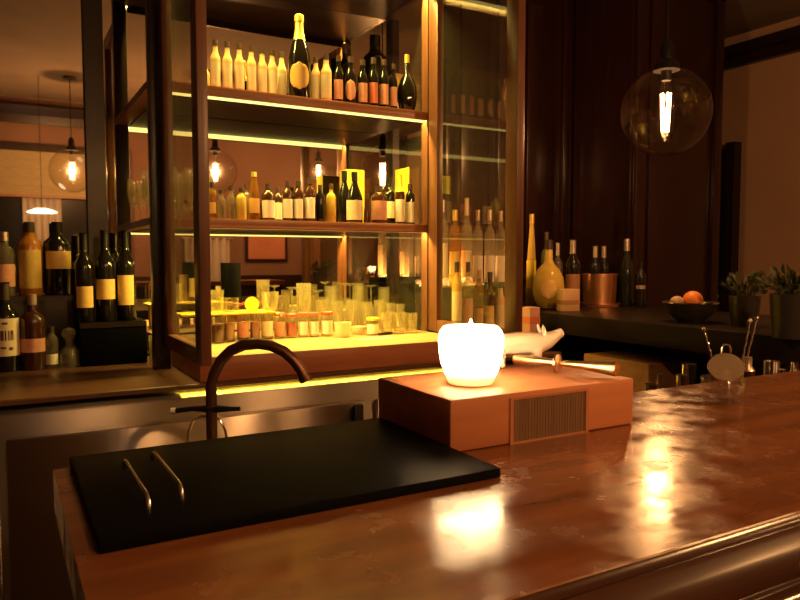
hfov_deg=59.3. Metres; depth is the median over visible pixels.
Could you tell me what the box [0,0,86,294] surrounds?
wall mirror
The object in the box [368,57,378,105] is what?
bottle
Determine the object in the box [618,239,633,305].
bottle
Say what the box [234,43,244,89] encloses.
bottle
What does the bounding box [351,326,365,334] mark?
dish
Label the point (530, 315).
carton
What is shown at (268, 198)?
bottle
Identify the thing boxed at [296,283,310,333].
tumbler
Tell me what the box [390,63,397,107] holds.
bottle
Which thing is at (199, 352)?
door
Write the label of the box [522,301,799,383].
countertop
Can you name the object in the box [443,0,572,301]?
panelling
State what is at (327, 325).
jar
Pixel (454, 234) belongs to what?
bottle
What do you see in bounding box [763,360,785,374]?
mug
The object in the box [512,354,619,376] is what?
jigger
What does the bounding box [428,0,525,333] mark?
door
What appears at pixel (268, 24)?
wall mirror
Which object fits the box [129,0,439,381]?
shelving unit
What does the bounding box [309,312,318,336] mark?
jar
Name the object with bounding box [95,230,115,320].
bottle
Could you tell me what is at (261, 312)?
glass shelf
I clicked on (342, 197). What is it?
bottle
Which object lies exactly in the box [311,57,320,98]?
bottle
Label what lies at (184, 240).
wall mirror
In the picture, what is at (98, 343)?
crate
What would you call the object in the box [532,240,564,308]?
bottle
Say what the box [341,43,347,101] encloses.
bottle
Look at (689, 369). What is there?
measuring cup
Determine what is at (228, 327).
jar
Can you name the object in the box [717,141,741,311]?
door
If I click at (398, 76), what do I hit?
carton
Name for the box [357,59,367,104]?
bottle
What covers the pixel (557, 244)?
bottle
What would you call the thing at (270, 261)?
wall mirror
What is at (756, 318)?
spoon
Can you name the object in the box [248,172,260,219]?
bottle
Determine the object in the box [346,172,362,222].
bottle
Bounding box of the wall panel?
[570,0,725,310]
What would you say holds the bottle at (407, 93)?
on the shelving unit at (332, 353)
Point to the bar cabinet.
(36, 441)
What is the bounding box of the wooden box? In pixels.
[378,364,632,450]
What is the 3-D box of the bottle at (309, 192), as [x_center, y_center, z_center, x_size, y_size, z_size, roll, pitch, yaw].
[-0.365,-0.405,2.844,0.044,0.178,0.045,0,3,-2]
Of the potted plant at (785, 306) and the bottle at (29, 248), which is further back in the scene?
the bottle at (29, 248)
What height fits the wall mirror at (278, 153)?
0.444 m
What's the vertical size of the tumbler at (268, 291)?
0.074 m
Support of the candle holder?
on the wooden box
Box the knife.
[378,331,404,334]
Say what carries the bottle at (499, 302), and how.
on the bottle riser
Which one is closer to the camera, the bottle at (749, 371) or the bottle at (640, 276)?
the bottle at (749, 371)
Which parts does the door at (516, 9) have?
rail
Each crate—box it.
[10,294,75,364]
[75,317,146,366]
[584,349,696,391]
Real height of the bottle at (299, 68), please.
0.332 m
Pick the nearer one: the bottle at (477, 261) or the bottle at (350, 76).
the bottle at (350, 76)
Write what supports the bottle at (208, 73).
on the shelving unit at (332, 353)
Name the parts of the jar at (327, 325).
lid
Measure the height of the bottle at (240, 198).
0.123 m
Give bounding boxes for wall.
[722,16,799,314]
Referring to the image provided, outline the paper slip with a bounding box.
[356,337,396,340]
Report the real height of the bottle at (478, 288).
0.278 m
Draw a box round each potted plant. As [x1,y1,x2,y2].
[719,269,772,326]
[755,263,799,339]
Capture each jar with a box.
[211,318,224,343]
[224,319,234,341]
[237,316,248,340]
[250,317,259,337]
[261,315,273,338]
[274,312,285,338]
[286,313,296,337]
[297,312,307,337]
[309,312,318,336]
[321,311,332,336]
[366,317,379,335]
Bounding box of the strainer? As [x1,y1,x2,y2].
[707,344,744,381]
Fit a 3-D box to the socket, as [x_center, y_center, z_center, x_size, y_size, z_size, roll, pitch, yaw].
[1.022,-0.916,2.695,0.100,0.150,0.100,-2,4,-30]
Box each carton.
[340,169,364,222]
[389,73,403,107]
[522,306,539,331]
[556,289,579,310]
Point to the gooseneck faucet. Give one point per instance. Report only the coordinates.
(211, 408)
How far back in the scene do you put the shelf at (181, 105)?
2.80 m
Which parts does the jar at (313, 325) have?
lid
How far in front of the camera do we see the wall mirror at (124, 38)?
2.83 m
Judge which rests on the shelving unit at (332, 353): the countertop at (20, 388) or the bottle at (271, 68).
the bottle at (271, 68)
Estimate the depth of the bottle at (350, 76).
2.88 m
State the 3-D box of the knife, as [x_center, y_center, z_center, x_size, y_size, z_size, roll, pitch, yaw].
[-0.035,0.137,2.939,0.145,0.012,0.012,-3,5,-44]
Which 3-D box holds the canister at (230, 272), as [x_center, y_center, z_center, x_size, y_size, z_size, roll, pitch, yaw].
[-0.658,-0.050,2.733,0.076,0.190,0.076,-2,4,-30]
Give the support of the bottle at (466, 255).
on the bottle riser
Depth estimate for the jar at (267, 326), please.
2.77 m
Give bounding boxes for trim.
[724,25,799,70]
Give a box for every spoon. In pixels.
[701,327,712,357]
[737,319,752,383]
[739,316,759,385]
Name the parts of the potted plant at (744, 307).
pot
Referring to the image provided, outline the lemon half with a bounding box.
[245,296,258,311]
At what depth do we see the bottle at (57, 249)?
2.63 m
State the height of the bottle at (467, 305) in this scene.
0.313 m
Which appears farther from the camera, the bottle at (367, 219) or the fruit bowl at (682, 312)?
the bottle at (367, 219)
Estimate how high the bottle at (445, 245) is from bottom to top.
0.398 m
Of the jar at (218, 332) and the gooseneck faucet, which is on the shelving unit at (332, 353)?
the jar at (218, 332)
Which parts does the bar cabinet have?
door, door, handle, door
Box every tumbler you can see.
[211,290,223,312]
[261,291,278,310]
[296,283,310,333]
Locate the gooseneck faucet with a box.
[170,338,311,439]
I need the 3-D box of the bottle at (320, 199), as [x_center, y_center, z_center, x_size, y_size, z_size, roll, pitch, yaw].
[-0.327,-0.395,2.878,0.037,0.153,0.037,0,3,-1]
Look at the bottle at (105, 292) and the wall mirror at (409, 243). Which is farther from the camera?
the wall mirror at (409, 243)
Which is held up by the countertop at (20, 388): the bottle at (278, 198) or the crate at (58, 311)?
the crate at (58, 311)
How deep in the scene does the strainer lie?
0.88 m
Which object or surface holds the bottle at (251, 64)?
on the shelving unit at (332, 353)
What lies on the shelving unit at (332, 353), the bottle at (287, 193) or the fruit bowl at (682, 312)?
the bottle at (287, 193)
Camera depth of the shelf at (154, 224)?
2.78 m
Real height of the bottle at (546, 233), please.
0.378 m
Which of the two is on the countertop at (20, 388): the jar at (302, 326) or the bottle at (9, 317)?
the bottle at (9, 317)
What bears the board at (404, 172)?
on the shelving unit at (332, 353)
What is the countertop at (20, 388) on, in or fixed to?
on the bar cabinet
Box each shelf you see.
[129,81,426,120]
[131,217,426,232]
[176,309,275,335]
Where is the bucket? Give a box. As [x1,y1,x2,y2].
[581,273,617,303]
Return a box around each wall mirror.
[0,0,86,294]
[102,0,151,354]
[173,114,192,217]
[175,230,194,334]
[206,0,421,110]
[208,117,389,221]
[210,231,389,331]
[399,233,420,328]
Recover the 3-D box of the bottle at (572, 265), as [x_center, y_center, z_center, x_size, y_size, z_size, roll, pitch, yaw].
[0.830,-0.126,3.382,0.072,0.327,0.073,0,3,8]
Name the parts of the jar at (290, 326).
lid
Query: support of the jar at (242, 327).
on the shelving unit at (332, 353)
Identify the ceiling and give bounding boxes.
[725,0,799,38]
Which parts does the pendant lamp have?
globe, cord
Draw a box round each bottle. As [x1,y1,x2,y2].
[0,232,16,295]
[0,282,20,372]
[17,222,43,295]
[20,294,46,370]
[44,222,71,294]
[46,327,58,368]
[74,233,94,321]
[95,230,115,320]
[116,230,135,319]
[207,64,209,85]
[209,182,216,218]
[210,39,220,86]
[222,41,232,87]
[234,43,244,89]
[236,188,246,218]
[246,45,255,90]
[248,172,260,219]
[257,47,266,91]
[262,184,274,219]
[267,49,277,93]
[275,187,282,219]
[277,51,286,94]
[283,181,292,220]
[288,14,310,97]
[293,181,302,220]
[304,178,314,220]
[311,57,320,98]
[316,185,324,221]
[321,53,331,99]
[326,184,335,221]
[334,55,343,101]
[338,171,348,221]
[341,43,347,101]
[345,56,355,102]
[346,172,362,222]
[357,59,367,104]
[363,34,386,76]
[364,196,370,222]
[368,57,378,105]
[371,186,386,222]
[379,59,388,106]
[384,178,394,223]
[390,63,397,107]
[395,175,404,223]
[398,54,416,109]
[405,184,414,223]
[443,200,447,277]
[449,210,460,285]
[451,262,461,322]
[461,198,471,285]
[462,262,472,323]
[472,210,482,285]
[474,270,483,323]
[484,210,494,285]
[485,272,494,324]
[495,211,504,285]
[495,282,504,327]
[525,214,536,306]
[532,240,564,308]
[541,232,548,254]
[556,243,562,265]
[565,240,579,306]
[589,246,600,273]
[600,246,609,273]
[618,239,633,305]
[634,262,646,306]
[741,356,754,376]
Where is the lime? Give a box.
[670,296,683,302]
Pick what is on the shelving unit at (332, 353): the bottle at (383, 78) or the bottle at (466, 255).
the bottle at (383, 78)
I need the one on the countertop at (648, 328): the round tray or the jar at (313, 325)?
the round tray
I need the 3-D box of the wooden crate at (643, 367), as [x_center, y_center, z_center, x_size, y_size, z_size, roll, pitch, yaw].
[0.978,0.668,2.900,0.280,0.880,0.340,-2,4,-30]
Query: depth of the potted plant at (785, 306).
2.08 m
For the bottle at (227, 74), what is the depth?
2.65 m
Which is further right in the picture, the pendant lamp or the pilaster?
the pendant lamp
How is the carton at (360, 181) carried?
on the shelving unit at (332, 353)
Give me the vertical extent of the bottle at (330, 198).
0.162 m
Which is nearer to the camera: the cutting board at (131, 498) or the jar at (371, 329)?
the cutting board at (131, 498)
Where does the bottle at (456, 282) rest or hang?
on the bottle riser
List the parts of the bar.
arm rail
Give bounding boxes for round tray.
[580,301,619,306]
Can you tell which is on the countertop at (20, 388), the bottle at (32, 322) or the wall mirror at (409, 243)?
the bottle at (32, 322)
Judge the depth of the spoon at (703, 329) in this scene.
0.91 m
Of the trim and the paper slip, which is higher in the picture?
the trim
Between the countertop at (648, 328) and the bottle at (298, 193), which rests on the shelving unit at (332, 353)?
the bottle at (298, 193)
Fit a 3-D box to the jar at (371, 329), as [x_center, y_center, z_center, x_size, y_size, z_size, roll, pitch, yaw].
[-0.112,0.109,2.920,0.055,0.074,0.055,0,3,-2]
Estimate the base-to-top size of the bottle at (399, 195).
0.213 m
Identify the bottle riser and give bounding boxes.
[415,278,504,332]
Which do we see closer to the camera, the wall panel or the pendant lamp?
the pendant lamp
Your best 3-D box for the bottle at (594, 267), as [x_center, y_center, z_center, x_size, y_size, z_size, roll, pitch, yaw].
[0.970,-0.126,3.497,0.060,0.286,0.060,1,4,16]
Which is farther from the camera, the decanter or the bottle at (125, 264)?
the bottle at (125, 264)
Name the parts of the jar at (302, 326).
lid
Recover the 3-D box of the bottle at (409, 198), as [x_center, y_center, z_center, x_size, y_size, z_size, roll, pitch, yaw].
[0.043,-0.417,3.064,0.041,0.177,0.042,0,3,7]
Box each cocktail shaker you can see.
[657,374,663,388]
[790,361,798,370]
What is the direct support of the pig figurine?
on the wooden box
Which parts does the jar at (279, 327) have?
lid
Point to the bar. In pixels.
(694, 497)
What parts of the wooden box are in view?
plaque frame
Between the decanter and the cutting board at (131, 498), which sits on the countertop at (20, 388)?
the decanter
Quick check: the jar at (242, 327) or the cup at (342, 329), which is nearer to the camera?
the jar at (242, 327)
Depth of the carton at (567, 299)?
3.16 m
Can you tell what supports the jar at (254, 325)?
on the shelving unit at (332, 353)
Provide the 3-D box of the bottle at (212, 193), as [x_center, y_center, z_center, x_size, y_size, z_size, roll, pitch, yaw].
[-0.705,-0.374,2.641,0.034,0.140,0.035,-1,3,-9]
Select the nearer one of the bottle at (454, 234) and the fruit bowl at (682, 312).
the fruit bowl at (682, 312)
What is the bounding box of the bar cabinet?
[0,362,514,599]
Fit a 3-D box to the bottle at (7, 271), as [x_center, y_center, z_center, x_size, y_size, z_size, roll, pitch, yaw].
[-1.451,-0.133,2.582,0.074,0.236,0.074,-2,4,-29]
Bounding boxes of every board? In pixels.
[69,418,499,553]
[395,167,408,195]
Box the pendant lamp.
[620,0,712,156]
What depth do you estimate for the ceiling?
4.55 m
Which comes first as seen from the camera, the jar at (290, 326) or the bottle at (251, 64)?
the bottle at (251, 64)
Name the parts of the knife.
handle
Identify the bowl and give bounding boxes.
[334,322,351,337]
[662,300,719,322]
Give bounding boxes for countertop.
[0,350,561,408]
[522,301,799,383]
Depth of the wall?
4.83 m
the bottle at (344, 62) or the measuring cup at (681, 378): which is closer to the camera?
the measuring cup at (681, 378)
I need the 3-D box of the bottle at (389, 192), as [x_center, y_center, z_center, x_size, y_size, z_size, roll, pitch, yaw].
[-0.047,-0.440,3.149,0.054,0.213,0.055,0,3,1]
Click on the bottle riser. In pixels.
(467, 291)
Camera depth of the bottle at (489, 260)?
3.27 m
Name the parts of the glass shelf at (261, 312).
leg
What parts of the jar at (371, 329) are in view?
lid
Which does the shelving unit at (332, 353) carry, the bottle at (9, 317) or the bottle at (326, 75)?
the bottle at (326, 75)
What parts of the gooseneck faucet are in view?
handle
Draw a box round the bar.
[53,370,799,599]
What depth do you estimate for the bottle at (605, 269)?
3.51 m
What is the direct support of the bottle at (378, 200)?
on the shelving unit at (332, 353)
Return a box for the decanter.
[59,328,77,367]
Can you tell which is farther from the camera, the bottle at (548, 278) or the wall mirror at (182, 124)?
the bottle at (548, 278)
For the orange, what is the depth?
2.60 m
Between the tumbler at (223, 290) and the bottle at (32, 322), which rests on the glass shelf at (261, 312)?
the tumbler at (223, 290)
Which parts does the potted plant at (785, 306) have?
pot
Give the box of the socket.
[653,40,679,81]
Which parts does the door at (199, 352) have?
rail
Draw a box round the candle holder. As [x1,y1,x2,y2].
[438,324,503,386]
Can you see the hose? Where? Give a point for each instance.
(200, 416)
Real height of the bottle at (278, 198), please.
0.145 m
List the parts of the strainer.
plate, handle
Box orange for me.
[683,291,702,302]
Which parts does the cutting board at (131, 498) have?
handle, handle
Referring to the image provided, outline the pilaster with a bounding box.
[81,0,107,318]
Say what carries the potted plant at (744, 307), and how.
on the countertop at (648, 328)
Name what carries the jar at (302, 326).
on the shelving unit at (332, 353)
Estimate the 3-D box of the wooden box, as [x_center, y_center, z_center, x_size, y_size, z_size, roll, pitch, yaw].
[0.115,0.110,0.764,0.238,0.051,0.144,-2,4,-30]
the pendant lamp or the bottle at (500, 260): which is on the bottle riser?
the bottle at (500, 260)
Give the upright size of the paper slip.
0.001 m
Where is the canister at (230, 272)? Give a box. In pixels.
[220,263,240,311]
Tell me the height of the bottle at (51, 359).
0.151 m
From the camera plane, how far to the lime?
2.61 m
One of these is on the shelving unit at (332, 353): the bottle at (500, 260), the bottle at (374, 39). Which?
the bottle at (374, 39)
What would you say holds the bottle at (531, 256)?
on the countertop at (648, 328)
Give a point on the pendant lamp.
(666, 65)
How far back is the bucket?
3.44 m
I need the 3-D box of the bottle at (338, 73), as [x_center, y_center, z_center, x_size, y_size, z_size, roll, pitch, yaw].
[-0.251,-0.897,2.873,0.041,0.198,0.042,0,3,1]
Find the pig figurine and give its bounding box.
[499,324,563,367]
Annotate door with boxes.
[157,0,211,366]
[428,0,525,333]
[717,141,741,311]
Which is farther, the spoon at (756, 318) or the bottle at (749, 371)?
the bottle at (749, 371)
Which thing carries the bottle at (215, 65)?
on the shelving unit at (332, 353)
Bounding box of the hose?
[186,415,226,441]
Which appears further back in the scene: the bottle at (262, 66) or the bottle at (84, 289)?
the bottle at (262, 66)
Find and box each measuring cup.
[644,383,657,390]
[676,374,687,386]
[682,363,695,384]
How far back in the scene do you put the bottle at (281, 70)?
2.81 m
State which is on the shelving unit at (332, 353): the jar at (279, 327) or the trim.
the jar at (279, 327)

